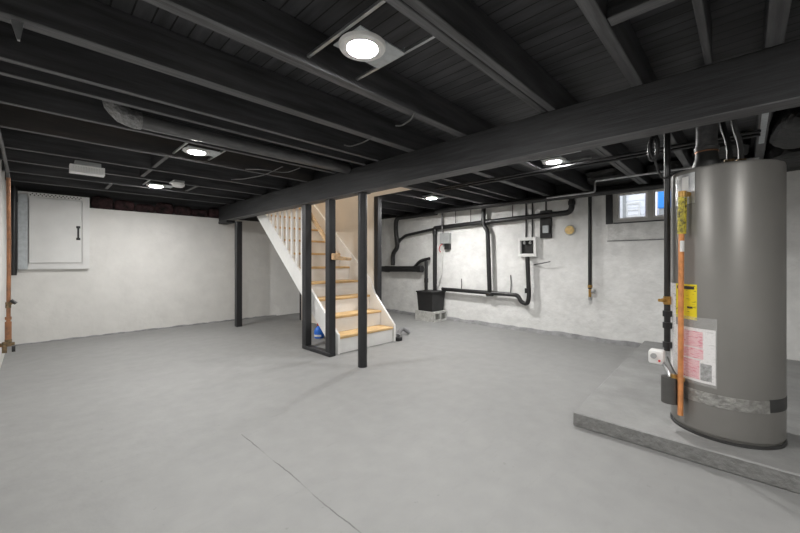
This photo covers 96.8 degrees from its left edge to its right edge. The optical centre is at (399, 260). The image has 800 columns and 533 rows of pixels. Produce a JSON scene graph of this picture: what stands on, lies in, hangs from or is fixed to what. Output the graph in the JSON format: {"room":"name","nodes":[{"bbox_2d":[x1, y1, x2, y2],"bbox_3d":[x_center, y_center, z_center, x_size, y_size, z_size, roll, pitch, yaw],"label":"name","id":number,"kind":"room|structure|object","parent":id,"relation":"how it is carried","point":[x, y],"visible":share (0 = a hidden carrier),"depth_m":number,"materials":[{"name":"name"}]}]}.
{"room":"basement","nodes":[
{"label":"basement","id":0,"kind":"room"},
{"bbox_2d":[0,160,6,367],"bbox_3d":[-2.050,-0.030,1.478,10.600,2.460,0.200,0,0,44],"label":"wall","id":1,"kind":"structure","parent":0,"point":[3,228],"depth_m":4.24,"materials":[{"name":"white paint"}]},
{"bbox_2d":[0,130,17,352],"bbox_3d":[-3.264,-0.054,2.901,2.126,1.968,0.145,0,0,44],"label":"copper riser","id":2,"kind":"object","parent":1,"relation":"attached to","point":[7,342],"visible":1,"depth_m":3.62,"materials":[{"name":"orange metal"}]},
{"bbox_2d":[11,202,299,344],"bbox_3d":[-3.457,0.182,7.274,0.300,2.035,6.150,0,0,44],"label":"wall","id":3,"kind":"structure","parent":0,"point":[147,270],"depth_m":6.18,"materials":[{"name":"white paint"}]},
{"bbox_2d":[11,185,16,274],"bbox_3d":[-5.401,-0.424,4.960,0.066,1.249,0.068,0,0,44],"label":"conduit","id":4,"kind":"object","parent":3,"relation":"attached to","point":[13,188],"visible":0.77,"depth_m":4.94,"materials":[{"name":"metal"}]},
{"bbox_2d":[18,191,89,269],"bbox_3d":[-5.132,-0.435,5.287,0.066,1.110,0.765,0,0,44],"label":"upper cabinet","id":5,"kind":"object","parent":3,"relation":"attached to","point":[54,229],"visible":1,"depth_m":5.25,"materials":[{"name":"white paint"}]},
{"bbox_2d":[28,192,81,200],"bbox_3d":[-5.116,-0.959,5.283,0.008,0.058,0.582,0,0,44],"label":"vent","id":6,"kind":"object","parent":5,"relation":"attached to","point":[32,195],"depth_m":5.26,"materials":[{"name":"white metal"}]},
{"bbox_2d":[90,196,112,209],"bbox_3d":[-4.863,-0.944,5.793,0.132,0.213,0.286,0,0,44],"label":"insulation batt","id":7,"kind":"object","parent":3,"relation":"on","point":[98,202],"visible":0.9,"depth_m":5.75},
{"bbox_2d":[114,200,134,210],"bbox_3d":[-4.660,-0.929,6.002,0.130,0.181,0.283,0,0,44],"label":"insulation batt","id":8,"kind":"object","parent":3,"relation":"on","point":[122,205],"visible":0.86,"depth_m":5.95,"materials":[{"name":"brown fabric"}]},
{"bbox_2d":[11,181,259,221],"bbox_3d":[-3.511,-1.048,7.327,0.050,0.425,6.150,0,0,44],"label":"trim","id":9,"kind":"structure","parent":3,"relation":"on","point":[136,199],"depth_m":5.97,"materials":[{"name":"black paint"}]},
{"bbox_2d":[8,315,276,346],"bbox_3d":[-4.100,1.185,6.380,0.026,0.030,3.970,0,0,44],"label":"baseboard","id":10,"kind":"structure","parent":3,"relation":"attached to","point":[269,315],"depth_m":5.98,"materials":[{"name":"grey concrete"}]},
{"bbox_2d":[135,204,154,212],"bbox_3d":[-4.457,-0.913,6.210,0.132,0.153,0.285,0,0,44],"label":"insulation batt","id":11,"kind":"object","parent":3,"relation":"on","point":[146,208],"visible":0.86,"depth_m":6.16,"materials":[{"name":"brown fabric"}]},
{"bbox_2d":[155,203,173,214],"bbox_3d":[-4.255,-0.943,6.418,0.134,0.214,0.288,0,0,44],"label":"insulation batt","id":12,"kind":"object","parent":3,"relation":"on","point":[160,208],"visible":0.91,"depth_m":6.36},
{"bbox_2d":[174,206,191,215],"bbox_3d":[-4.054,-0.928,6.625,0.133,0.184,0.287,0,0,44],"label":"insulation batt","id":13,"kind":"object","parent":3,"relation":"on","point":[178,210],"visible":0.85,"depth_m":6.58,"materials":[{"name":"brown fabric"}]},
{"bbox_2d":[192,209,207,216],"bbox_3d":[-3.852,-0.913,6.833,0.130,0.152,0.283,0,0,44],"label":"insulation batt","id":14,"kind":"object","parent":3,"relation":"on","point":[196,212],"visible":0.9,"depth_m":6.78,"materials":[{"name":"brown fabric"}]},
{"bbox_2d":[208,208,218,217],"bbox_3d":[-3.648,-0.942,7.042,0.130,0.212,0.283,0,0,44],"label":"insulation batt","id":15,"kind":"object","parent":3,"relation":"on","point":[212,212],"visible":0.58,"depth_m":6.96,"materials":[{"name":"brown fabric"}]},
{"bbox_2d":[301,193,375,329],"bbox_3d":[-1.168,-0.030,6.437,2.190,2.460,0.100,0,0,44],"label":"wall","id":16,"kind":"structure","parent":0,"point":[346,208],"depth_m":6.01,"materials":[{"name":"beige paint"}]},
{"bbox_2d":[374,187,411,196],"bbox_3d":[-1.386,-2.237,5.818,3.500,2.425,1.290,0,0,44],"label":"wall","id":17,"kind":"structure","parent":0,"point":[399,189],"depth_m":5.37,"materials":[{"name":"beige paint"}]},
{"bbox_2d":[0,312,799,532],"bbox_3d":[0.199,1.300,3.719,10.700,0.200,6.750,0,0,44],"label":"floor","id":18,"kind":"structure","parent":0,"point":[448,426],"depth_m":2.32,"materials":[{"name":"paint"}]},
{"bbox_2d":[235,221,241,326],"bbox_3d":[-2.962,0.238,6.507,0.100,1.924,0.100,0,0,44],"label":"square post","id":19,"kind":"object","parent":18,"relation":"on","point":[238,224],"visible":1,"depth_m":6.47,"materials":[{"name":"black metal"}]},
{"bbox_2d":[302,199,335,356],"bbox_3d":[-1.078,0.216,4.676,0.655,1.968,0.095,0,0,44],"label":"frame","id":20,"kind":"object","parent":18,"relation":"on","point":[330,205],"visible":1,"depth_m":4.48,"materials":[{"name":"black paint"}]},
{"bbox_2d":[314,323,323,338],"bbox_3d":[-1.266,1.087,5.553,0.158,0.227,0.159,0,0,44],"label":"detergent jug","id":21,"kind":"object","parent":18,"relation":"on","point":[318,334],"visible":0.8,"depth_m":5.49,"materials":[{"name":"blue plastic"}]},
{"bbox_2d":[257,204,395,354],"bbox_3d":[-1.500,-0.028,5.870,3.025,2.456,1.174,0,0,44],"label":"staircase","id":22,"kind":"structure","parent":18,"relation":"on","point":[283,229],"depth_m":5.42,"materials":[{"name":"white wood"}]},
{"bbox_2d":[355,192,370,367],"bbox_3d":[-0.424,0.215,4.032,0.130,1.969,0.130,0,0,44],"label":"steel column","id":23,"kind":"structure","parent":18,"relation":"on","point":[362,196],"depth_m":3.99,"materials":[{"name":"black metal"}]},
{"bbox_2d":[218,39,799,224],"bbox_3d":[0.082,-0.992,3.526,10.000,0.533,0.160,0,0,44],"label":"support beam","id":24,"kind":"structure","parent":23,"relation":"on","point":[767,80],"depth_m":2.33,"materials":[{"name":"black paint"}]},
{"bbox_2d":[374,196,381,325],"bbox_3d":[-0.351,0.090,5.642,0.088,2.220,0.088,0,0,44],"label":"stud","id":25,"kind":"object","parent":18,"relation":"on","point":[377,200],"visible":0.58,"depth_m":5.61,"materials":[{"name":"black paint"}]},
{"bbox_2d":[396,327,410,335],"bbox_3d":[0.049,1.138,5.748,0.112,0.138,0.319,0,0,44],"label":"pipe stub","id":26,"kind":"object","parent":18,"relation":"on","point":[401,329],"visible":0.99,"depth_m":5.73,"materials":[{"name":"grey plastic"}]},
{"bbox_2d":[415,310,424,320],"bbox_3d":[0.543,1.103,7.339,0.245,0.195,0.420,0,0,44],"label":"concrete block","id":27,"kind":"object","parent":18,"relation":"on","point":[419,315],"visible":0.43,"depth_m":7.19,"materials":[{"name":"grey concrete"}]},
{"bbox_2d":[425,310,446,321],"bbox_3d":[0.726,1.103,7.161,0.245,0.195,0.420,0,0,44],"label":"concrete block","id":28,"kind":"object","parent":18,"relation":"on","point":[436,316],"visible":0.94,"depth_m":7.06,"materials":[{"name":"grey concrete"}]},
{"bbox_2d":[416,289,445,311],"bbox_3d":[0.631,0.804,7.247,0.440,0.399,0.440,0,0,44],"label":"tub","id":29,"kind":"object","parent":28,"relation":"on","point":[429,300],"visible":0.94,"depth_m":7.11,"materials":[{"name":"black plastic"}]},
{"bbox_2d":[573,341,799,493],"bbox_3d":[3.568,1.149,2.535,3.580,0.102,3.140,0,0,44],"label":"concrete pad","id":30,"kind":"object","parent":18,"relation":"on","point":[628,406],"visible":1,"depth_m":2.42,"materials":[{"name":"grey concrete"}]},
{"bbox_2d":[648,119,787,449],"bbox_3d":[2.096,-0.079,2.373,0.667,2.352,0.576,0,0,44],"label":"water heater","id":31,"kind":"object","parent":30,"relation":"on","point":[726,383],"visible":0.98,"depth_m":2.13,"materials":[{"name":"grey metal"}]},
{"bbox_2d":[658,132,671,350],"bbox_3d":[1.835,-0.213,2.464,0.092,1.671,0.052,0,0,-1],"label":"gas pipe","id":32,"kind":"object","parent":31,"relation":"attached to","point":[667,313],"visible":0.97,"depth_m":2.45,"materials":[{"name":"black metal"}]},
{"bbox_2d":[661,374,677,404],"bbox_3d":[1.792,0.853,2.359,0.094,0.170,0.094,0,0,44],"label":"canister","id":33,"kind":"object","parent":31,"relation":"on","point":[669,383],"depth_m":2.32,"materials":[{"name":"grey metal"}]},
{"bbox_2d":[684,329,702,379],"bbox_3d":[1.866,0.595,2.279,0.010,0.300,0.146,0,0,-13],"label":"print","id":34,"kind":"object","parent":31,"relation":"attached to","point":[693,338],"depth_m":2.26},
{"bbox_2d":[700,363,711,382],"bbox_3d":[1.894,0.693,2.197,0.002,0.105,0.057,0,0,-31],"label":"print","id":35,"kind":"object","parent":31,"relation":"attached to","point":[705,368],"depth_m":2.20},
{"bbox_2d":[692,149,720,167],"bbox_3d":[2.042,-0.675,2.366,0.156,0.150,0.156,0,0,44],"label":"hood","id":36,"kind":"object","parent":31,"relation":"attached to","point":[703,157],"depth_m":2.32,"materials":[{"name":"metal"}]},
{"bbox_2d":[95,0,799,184],"bbox_3d":[0.199,-1.290,3.719,10.700,0.060,6.750,0,0,44],"label":"ceiling","id":37,"kind":"structure","parent":0,"point":[556,34],"depth_m":2.08,"materials":[{"name":"black wood"}]},
{"bbox_2d":[104,183,112,188],"bbox_3d":[-4.160,-1.164,5.078,0.631,0.188,0.040,0,0,44],"label":"board","id":38,"kind":"object","parent":37,"relation":"hanging from","point":[106,186],"visible":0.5,"depth_m":5.15,"materials":[{"name":"black paint"}]},
{"bbox_2d":[5,171,234,203],"bbox_3d":[-4.103,-1.155,5.624,0.045,0.209,2.878,0,0,44],"label":"joist","id":39,"kind":"object","parent":37,"relation":"hanging from","point":[21,177],"visible":0.38,"depth_m":5.37,"materials":[{"name":"black paint"}]},
{"bbox_2d":[2,160,249,199],"bbox_3d":[-3.616,-1.155,5.150,0.045,0.209,2.878,0,0,44],"label":"joist","id":40,"kind":"object","parent":37,"relation":"hanging from","point":[17,167],"visible":0.4,"depth_m":4.81,"materials":[{"name":"black paint"}]},
{"bbox_2d":[142,180,172,188],"bbox_3d":[-3.437,-1.079,5.072,0.620,0.055,0.346,0,0,44],"label":"recessed light","id":41,"kind":"object","parent":40,"relation":"attached to","point":[154,185],"visible":0.98,"depth_m":5.01,"materials":[{"name":"white"}]},
{"bbox_2d":[0,148,267,194],"bbox_3d":[-3.143,-1.155,4.690,0.045,0.209,2.878,0,0,44],"label":"joist","id":42,"kind":"object","parent":37,"relation":"hanging from","point":[14,155],"visible":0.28,"depth_m":4.44,"materials":[{"name":"black paint"}]},
{"bbox_2d":[169,180,184,187],"bbox_3d":[-2.942,-1.007,4.688,0.245,0.084,0.150,0,0,44],"label":"smoke detector","id":43,"kind":"object","parent":42,"relation":"attached to","point":[175,183],"visible":1,"depth_m":4.61,"materials":[{"name":"white plastic"}]},
{"bbox_2d":[0,127,286,189],"bbox_3d":[-2.698,-1.155,4.257,0.045,0.209,2.878,0,0,44],"label":"joist","id":44,"kind":"object","parent":37,"relation":"hanging from","point":[12,139],"visible":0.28,"depth_m":3.88,"materials":[{"name":"black paint"}]},
{"bbox_2d":[69,160,104,177],"bbox_3d":[-3.349,-0.987,3.800,0.140,0.124,0.280,0,0,44],"label":"vent box","id":45,"kind":"object","parent":44,"relation":"hanging from","point":[79,167],"visible":1,"depth_m":3.76,"materials":[{"name":"white plastic"}]},
{"bbox_2d":[140,168,151,176],"bbox_3d":[-3.075,-1.164,4.315,0.571,0.188,0.040,0,0,44],"label":"board","id":46,"kind":"object","parent":37,"relation":"hanging from","point":[143,172],"visible":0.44,"depth_m":4.39,"materials":[{"name":"black paint"}]},
{"bbox_2d":[0,103,313,181],"bbox_3d":[-2.175,-1.155,3.748,0.045,0.209,2.878,0,0,44],"label":"joist","id":47,"kind":"object","parent":37,"relation":"hanging from","point":[11,117],"visible":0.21,"depth_m":3.31,"materials":[{"name":"black wood"}]},
{"bbox_2d":[172,142,224,160],"bbox_3d":[-1.958,-1.079,3.494,0.620,0.055,0.346,0,0,44],"label":"recessed light","id":48,"kind":"object","parent":47,"relation":"attached to","point":[192,150],"visible":0.98,"depth_m":3.46,"materials":[{"name":"white metal"}]},
{"bbox_2d":[188,150,204,154],"bbox_3d":[-1.986,-1.063,3.466,0.143,0.022,0.143,0,0,44],"label":"diffuser","id":49,"kind":"object","parent":48,"relation":"attached to","point":[194,152],"depth_m":3.45,"materials":[{"name":"white plastic"}]},
{"bbox_2d":[231,166,282,179],"bbox_3d":[-1.746,-1.038,4.287,1.092,0.055,0.041,0,0,35],"label":"cable","id":50,"kind":"object","parent":47,"relation":"hanging from","point":[282,166],"visible":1,"depth_m":4.26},
{"bbox_2d":[245,167,300,172],"bbox_3d":[-1.449,-1.037,4.022,0.641,0.057,0.119,0,0,-2],"label":"cable","id":51,"kind":"object","parent":47,"relation":"hanging from","point":[299,167],"visible":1,"depth_m":4.03,"materials":[{"name":"black plastic"}]},
{"bbox_2d":[151,154,168,167],"bbox_3d":[-2.591,-1.164,3.845,0.681,0.188,0.040,0,0,44],"label":"board","id":52,"kind":"object","parent":37,"relation":"hanging from","point":[156,160],"visible":0.3,"depth_m":3.90,"materials":[{"name":"black paint"}]},
{"bbox_2d":[0,75,342,173],"bbox_3d":[-1.716,-1.155,3.302,0.045,0.209,2.878,0,0,44],"label":"joist","id":53,"kind":"object","parent":37,"relation":"hanging from","point":[14,92],"visible":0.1,"depth_m":2.62,"materials":[{"name":"black paint"}]},
{"bbox_2d":[185,185,196,190],"bbox_3d":[-3.066,-1.164,5.242,0.611,0.188,0.040,0,0,44],"label":"board","id":54,"kind":"object","parent":37,"relation":"hanging from","point":[187,187],"visible":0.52,"depth_m":5.31,"materials":[{"name":"black paint"}]},
{"bbox_2d":[102,100,350,173],"bbox_3d":[-1.360,-1.119,3.292,0.132,0.261,2.186,0,0,44],"label":"duct","id":55,"kind":"object","parent":37,"relation":"hanging from","point":[124,115],"visible":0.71,"depth_m":3.00,"materials":[{"name":"metal"}]},
{"bbox_2d":[0,60,514,200],"bbox_3d":[-0.137,-1.155,4.152,0.045,0.209,6.298,0,0,44],"label":"joist","id":56,"kind":"object","parent":37,"relation":"hanging from","point":[7,69],"visible":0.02,"depth_m":2.56,"materials":[{"name":"black paint"}]},
{"bbox_2d":[435,129,760,189],"bbox_3d":[1.688,-1.035,3.966,3.290,0.026,0.025,0,0,44],"label":"flexible gas line","id":57,"kind":"object","parent":56,"relation":"hanging from","point":[758,130],"visible":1,"depth_m":3.67,"materials":[{"name":"black paint"}]},
{"bbox_2d":[440,133,760,190],"bbox_3d":[1.772,-1.035,4.052,3.290,0.026,0.025,0,0,44],"label":"flexible gas line","id":58,"kind":"object","parent":56,"relation":"hanging from","point":[757,134],"visible":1,"depth_m":3.78,"materials":[{"name":"black paint"}]},
{"bbox_2d":[0,21,526,198],"bbox_3d":[0.021,-1.155,3.998,0.045,0.209,6.298,0,0,44],"label":"joist","id":59,"kind":"object","parent":37,"relation":"hanging from","point":[35,50],"visible":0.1,"depth_m":2.40,"materials":[{"name":"black paint"}]},
{"bbox_2d":[0,0,555,195],"bbox_3d":[0.365,-1.155,3.664,0.085,0.209,6.298,0,0,44],"label":"joist","id":60,"kind":"object","parent":37,"relation":"hanging from","point":[93,25],"visible":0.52,"depth_m":2.06,"materials":[{"name":"black paint"}]},
{"bbox_2d":[10,19,23,41],"bbox_3d":[-1.682,-1.010,1.559,0.015,0.079,0.040,0,0,44],"label":"strap","id":61,"kind":"object","parent":60,"relation":"hanging from","point":[17,26],"visible":1,"depth_m":1.55,"materials":[{"name":"metal"}]},
{"bbox_2d":[344,137,371,146],"bbox_3d":[-0.374,-1.042,3.123,0.354,0.046,0.017,0,0,41],"label":"cable","id":62,"kind":"object","parent":60,"relation":"hanging from","point":[370,137],"visible":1,"depth_m":3.11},
{"bbox_2d":[143,0,593,190],"bbox_3d":[0.784,-1.155,3.256,0.075,0.209,6.298,0,0,44],"label":"joist","id":63,"kind":"object","parent":37,"relation":"hanging from","point":[258,25],"visible":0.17,"depth_m":1.96,"materials":[{"name":"black paint"}]},
{"bbox_2d":[395,111,415,126],"bbox_3d":[0.042,-1.034,2.623,0.021,0.041,0.298,0,0,-28],"label":"cable","id":64,"kind":"object","parent":63,"relation":"hanging from","point":[414,111],"visible":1,"depth_m":2.59,"materials":[{"name":"black plastic"}]},
{"bbox_2d":[532,151,591,166],"bbox_3d":[1.679,-1.079,3.835,0.620,0.055,0.346,0,0,44],"label":"recessed light","id":65,"kind":"object","parent":63,"relation":"attached to","point":[556,160],"visible":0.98,"depth_m":3.77,"materials":[{"name":"white metal"}]},
{"bbox_2d":[547,160,560,163],"bbox_3d":[1.651,-1.063,3.806,0.143,0.022,0.143,0,0,44],"label":"diffuser","id":66,"kind":"object","parent":65,"relation":"attached to","point":[551,161],"depth_m":3.79,"materials":[{"name":"white"}]},
{"bbox_2d":[382,208,404,215],"bbox_3d":[-0.655,-1.155,7.535,0.045,0.209,2.170,0,0,44],"label":"joist","id":67,"kind":"object","parent":37,"relation":"hanging from","point":[384,210],"visible":0.06,"depth_m":8.00,"materials":[{"name":"black paint"}]},
{"bbox_2d":[382,201,424,212],"bbox_3d":[-0.225,-1.155,7.116,0.045,0.209,2.170,0,0,44],"label":"joist","id":68,"kind":"object","parent":37,"relation":"hanging from","point":[389,205],"visible":0.16,"depth_m":7.37,"materials":[{"name":"black paint"}]},
{"bbox_2d":[380,193,445,208],"bbox_3d":[0.205,-1.155,6.698,0.045,0.209,2.170,0,0,44],"label":"joist","id":69,"kind":"object","parent":37,"relation":"hanging from","point":[394,198],"visible":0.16,"depth_m":6.69,"materials":[{"name":"black paint"}]},
{"bbox_2d":[392,189,470,205],"bbox_3d":[0.635,-1.155,6.280,0.045,0.209,2.170,0,0,44],"label":"joist","id":70,"kind":"object","parent":37,"relation":"hanging from","point":[410,193],"visible":0.28,"depth_m":6.22,"materials":[{"name":"black paint"}]},
{"bbox_2d":[422,194,445,200],"bbox_3d":[0.566,-1.079,6.033,0.620,0.055,0.346,0,0,44],"label":"recessed light","id":71,"kind":"object","parent":70,"relation":"attached to","point":[429,197],"visible":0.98,"depth_m":5.96,"materials":[{"name":"white"}]},
{"bbox_2d":[403,182,497,203],"bbox_3d":[0.633,-1.137,5.449,0.090,0.244,3.365,0,0,44],"label":"joist","id":72,"kind":"object","parent":37,"relation":"hanging from","point":[428,187],"visible":0.16,"depth_m":5.59,"materials":[{"name":"black wood"}]},
{"bbox_2d":[435,182,663,213],"bbox_3d":[2.077,-0.973,5.722,3.801,0.115,0.088,0,0,44],"label":"pipe","id":73,"kind":"object","parent":72,"relation":"hanging from","point":[658,185],"visible":0.79,"depth_m":5.37,"materials":[{"name":"black metal"}]},
{"bbox_2d":[384,0,642,184],"bbox_3d":[1.266,-1.161,2.787,0.050,0.197,6.298,0,0,44],"label":"joist","id":74,"kind":"object","parent":37,"relation":"hanging from","point":[401,6],"visible":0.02,"depth_m":1.83,"materials":[{"name":"black paint"}]},
{"bbox_2d":[307,0,434,80],"bbox_3d":[-0.160,-1.079,1.801,0.620,0.055,0.346,0,0,44],"label":"recessed light","id":75,"kind":"object","parent":74,"relation":"attached to","point":[361,44],"visible":0.98,"depth_m":1.76,"materials":[{"name":"white plastic"}]},
{"bbox_2d":[348,40,376,56],"bbox_3d":[-0.187,-1.063,1.772,0.143,0.022,0.143,0,0,44],"label":"diffuser","id":76,"kind":"object","parent":75,"relation":"attached to","point":[356,48],"depth_m":1.76,"materials":[{"name":"white plastic"}]},
{"bbox_2d":[402,0,650,183],"bbox_3d":[1.313,-1.155,2.742,0.050,0.209,6.298,0,0,44],"label":"joist","id":77,"kind":"object","parent":37,"relation":"hanging from","point":[463,21],"visible":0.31,"depth_m":1.93,"materials":[{"name":"black paint"}]},
{"bbox_2d":[547,157,758,198],"bbox_3d":[2.807,-0.954,4.249,2.100,0.161,0.037,0,0,45],"label":"conduit","id":78,"kind":"object","parent":77,"relation":"hanging from","point":[690,167],"visible":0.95,"depth_m":4.34,"materials":[{"name":"black metal"}]},
{"bbox_2d":[585,168,633,186],"bbox_3d":[2.968,-1.179,4.998,0.597,0.158,0.766,0,0,44],"label":"insulation","id":79,"kind":"object","parent":37,"relation":"hanging from","point":[591,177],"visible":0.64,"depth_m":4.84},
{"bbox_2d":[575,0,694,169],"bbox_3d":[1.675,-1.155,2.390,0.060,0.209,6.298,0,0,44],"label":"joist","id":80,"kind":"object","parent":37,"relation":"hanging from","point":[620,40],"visible":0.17,"depth_m":1.85,"materials":[{"name":"black paint"}]},
{"bbox_2d":[647,135,675,178],"bbox_3d":[1.717,-0.800,2.299,0.292,0.521,0.068,0,0,-23],"label":"cable coil","id":81,"kind":"object","parent":80,"relation":"hanging from","point":[651,157],"visible":0.89,"depth_m":2.25,"materials":[{"name":"black rubber"}]},
{"bbox_2d":[607,0,674,25],"bbox_3d":[1.026,-1.157,1.478,0.276,0.203,0.070,0,0,44],"label":"board","id":82,"kind":"object","parent":37,"relation":"hanging from","point":[618,11],"visible":1,"depth_m":1.51,"materials":[{"name":"black paint"}]},
{"bbox_2d":[646,161,683,178],"bbox_3d":[3.456,-1.178,4.587,0.427,0.164,0.641,0,0,44],"label":"insulation","id":83,"kind":"object","parent":37,"relation":"hanging from","point":[674,164],"visible":0.48,"depth_m":4.42},
{"bbox_2d":[692,0,711,63],"bbox_3d":[0.843,-1.155,1.067,0.030,0.209,2.305,0,0,44],"label":"joist","id":84,"kind":"object","parent":37,"relation":"hanging from","point":[702,12],"visible":1,"depth_m":1.64,"materials":[{"name":"black paint"}]},
{"bbox_2d":[691,135,750,158],"bbox_3d":[3.351,-1.177,3.716,0.458,0.152,0.606,0,0,44],"label":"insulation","id":85,"kind":"object","parent":37,"relation":"hanging from","point":[746,142],"visible":0.41,"depth_m":3.55},
{"bbox_2d":[720,152,751,161],"bbox_3d":[3.823,-1.178,4.199,0.482,0.159,0.712,0,0,44],"label":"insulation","id":86,"kind":"object","parent":37,"relation":"hanging from","point":[749,155],"visible":0.07,"depth_m":3.95},
{"bbox_2d":[753,0,791,158],"bbox_3d":[2.082,-1.151,1.994,0.065,0.216,6.298,0,0,44],"label":"joist","id":87,"kind":"object","parent":37,"relation":"hanging from","point":[776,15],"depth_m":1.66,"materials":[{"name":"black paint"}]},
{"bbox_2d":[764,142,799,171],"bbox_3d":[4.032,-1.105,3.519,0.577,0.300,1.054,0,0,44],"label":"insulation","id":88,"kind":"object","parent":37,"relation":"hanging from","point":[791,157],"visible":0.4,"depth_m":3.40},
{"bbox_2d":[769,106,799,148],"bbox_3d":[3.281,-1.100,2.747,0.585,0.310,1.009,0,0,44],"label":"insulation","id":89,"kind":"object","parent":37,"relation":"hanging from","point":[784,126],"visible":0.88,"depth_m":2.75},
{"bbox_2d":[382,170,799,360],"bbox_3d":[2.430,0.092,6.013,10.500,2.215,0.250,0,0,44],"label":"wall","id":90,"kind":"structure","parent":0,"point":[628,276],"depth_m":5.74,"materials":[{"name":"white paint"}]},
{"bbox_2d":[437,233,450,284],"bbox_3d":[0.896,-0.033,7.263,0.319,1.074,0.093,0,0,44],"label":"switch box","id":91,"kind":"object","parent":90,"relation":"attached to","point":[445,238],"visible":1,"depth_m":7.20,"materials":[{"name":"grey plastic"}]},
{"bbox_2d":[382,199,574,305],"bbox_3d":[0.864,-0.147,7.183,5.026,1.804,0.202,0,0,44],"label":"piping","id":92,"kind":"object","parent":90,"relation":"attached to","point":[484,222],"visible":0.98,"depth_m":6.72,"materials":[{"name":"black paint"}]},
{"bbox_2d":[441,212,447,231],"bbox_3d":[1.153,-0.799,6.843,0.888,0.438,0.035,0,0,44],"label":"pipe","id":93,"kind":"object","parent":92,"relation":"attached to","point":[446,212],"visible":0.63,"depth_m":7.12,"materials":[{"name":"grey metal"}]},
{"bbox_2d":[385,308,641,347],"bbox_3d":[1.053,1.165,7.122,6.380,0.070,0.080,0,0,44],"label":"baseboard","id":94,"kind":"structure","parent":90,"relation":"attached to","point":[554,333],"depth_m":5.88,"materials":[{"name":"grey concrete"}]},
{"bbox_2d":[518,237,537,256],"bbox_3d":[2.171,-0.237,6.034,0.320,0.325,0.078,0,0,44],"label":"outlet box","id":95,"kind":"object","parent":90,"relation":"attached to","point":[527,246],"visible":1,"depth_m":6.03,"materials":[{"name":"white plastic"}]},
{"bbox_2d":[525,204,526,236],"bbox_3d":[2.158,-0.708,6.078,0.022,0.612,0.022,0,0,-23],"label":"conduit","id":96,"kind":"object","parent":95,"relation":"attached to","point":[525,204],"visible":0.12,"depth_m":6.07,"materials":[{"name":"black metal"}]},
{"bbox_2d":[540,202,551,237],"bbox_3d":[2.404,-0.668,5.817,0.179,0.576,0.063,0,0,44],"label":"box","id":97,"kind":"object","parent":90,"relation":"attached to","point":[545,223],"visible":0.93,"depth_m":5.79,"materials":[{"name":"black plastic"}]},
{"bbox_2d":[542,225,548,232],"bbox_3d":[2.387,-0.520,5.811,0.100,0.120,0.029,0,0,44],"label":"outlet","id":98,"kind":"object","parent":97,"relation":"attached to","point":[545,228],"depth_m":5.80,"materials":[{"name":"white plastic"}]},
{"bbox_2d":[564,225,575,235],"bbox_3d":[2.668,-0.485,5.576,0.170,0.170,0.043,0,0,44],"label":"cap","id":99,"kind":"object","parent":90,"relation":"attached to","point":[569,230],"visible":1,"depth_m":5.56,"materials":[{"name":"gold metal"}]},
{"bbox_2d":[387,155,764,216],"bbox_3d":[2.468,-1.157,6.053,10.500,0.205,0.040,0,0,44],"label":"trim","id":100,"kind":"structure","parent":90,"relation":"attached to","point":[563,188],"depth_m":5.81,"materials":[{"name":"black paint"}]},
{"bbox_2d":[588,197,595,299],"bbox_3d":[2.866,-0.212,5.315,0.066,1.604,0.117,0,0,-22],"label":"pipe","id":101,"kind":"object","parent":90,"relation":"attached to","point":[590,290],"visible":0.93,"depth_m":5.32,"materials":[{"name":"black metal"}]},
{"bbox_2d":[606,189,663,241],"bbox_3d":[3.419,-0.647,4.933,0.975,0.725,0.120,0,0,44],"label":"window","id":102,"kind":"structure","parent":90,"relation":"in","point":[650,226],"depth_m":4.99,"materials":[{"name":"grey plastic"}]},
{"label":"outside","id":103,"kind":"structure","parent":0,"visible":0},
{"bbox_3d":[5.903,-0.325,8.222,13.000,0.150,7.740,0,0,44],"label":"ground","id":104,"kind":"structure","parent":103,"visible":0},
{"bbox_2d":[620,193,645,217],"bbox_3d":[4.383,-1.600,8.466,2.480,2.400,0.350,0,0,44],"label":"house","id":105,"kind":"structure","parent":104,"relation":"on","point":[634,205],"depth_m":7.65,"materials":[{"name":"white"}]},
{"bbox_2d":[657,192,658,214],"bbox_3d":[7.235,-0.975,6.285,4.390,1.150,0.100,0,0,44],"label":"fence","id":106,"kind":"object","parent":104,"relation":"on","point":[657,192],"visible":0.02,"depth_m":7.77,"materials":[{"name":"white"}]},
{"bbox_2d":[658,191,663,214],"bbox_3d":[5.640,-0.910,7.069,0.770,1.020,0.400,0,0,44],"label":"storage bin","id":107,"kind":"object","parent":104,"relation":"on","point":[660,194],"visible":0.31,"depth_m":7.16,"materials":[{"name":"plastic"}]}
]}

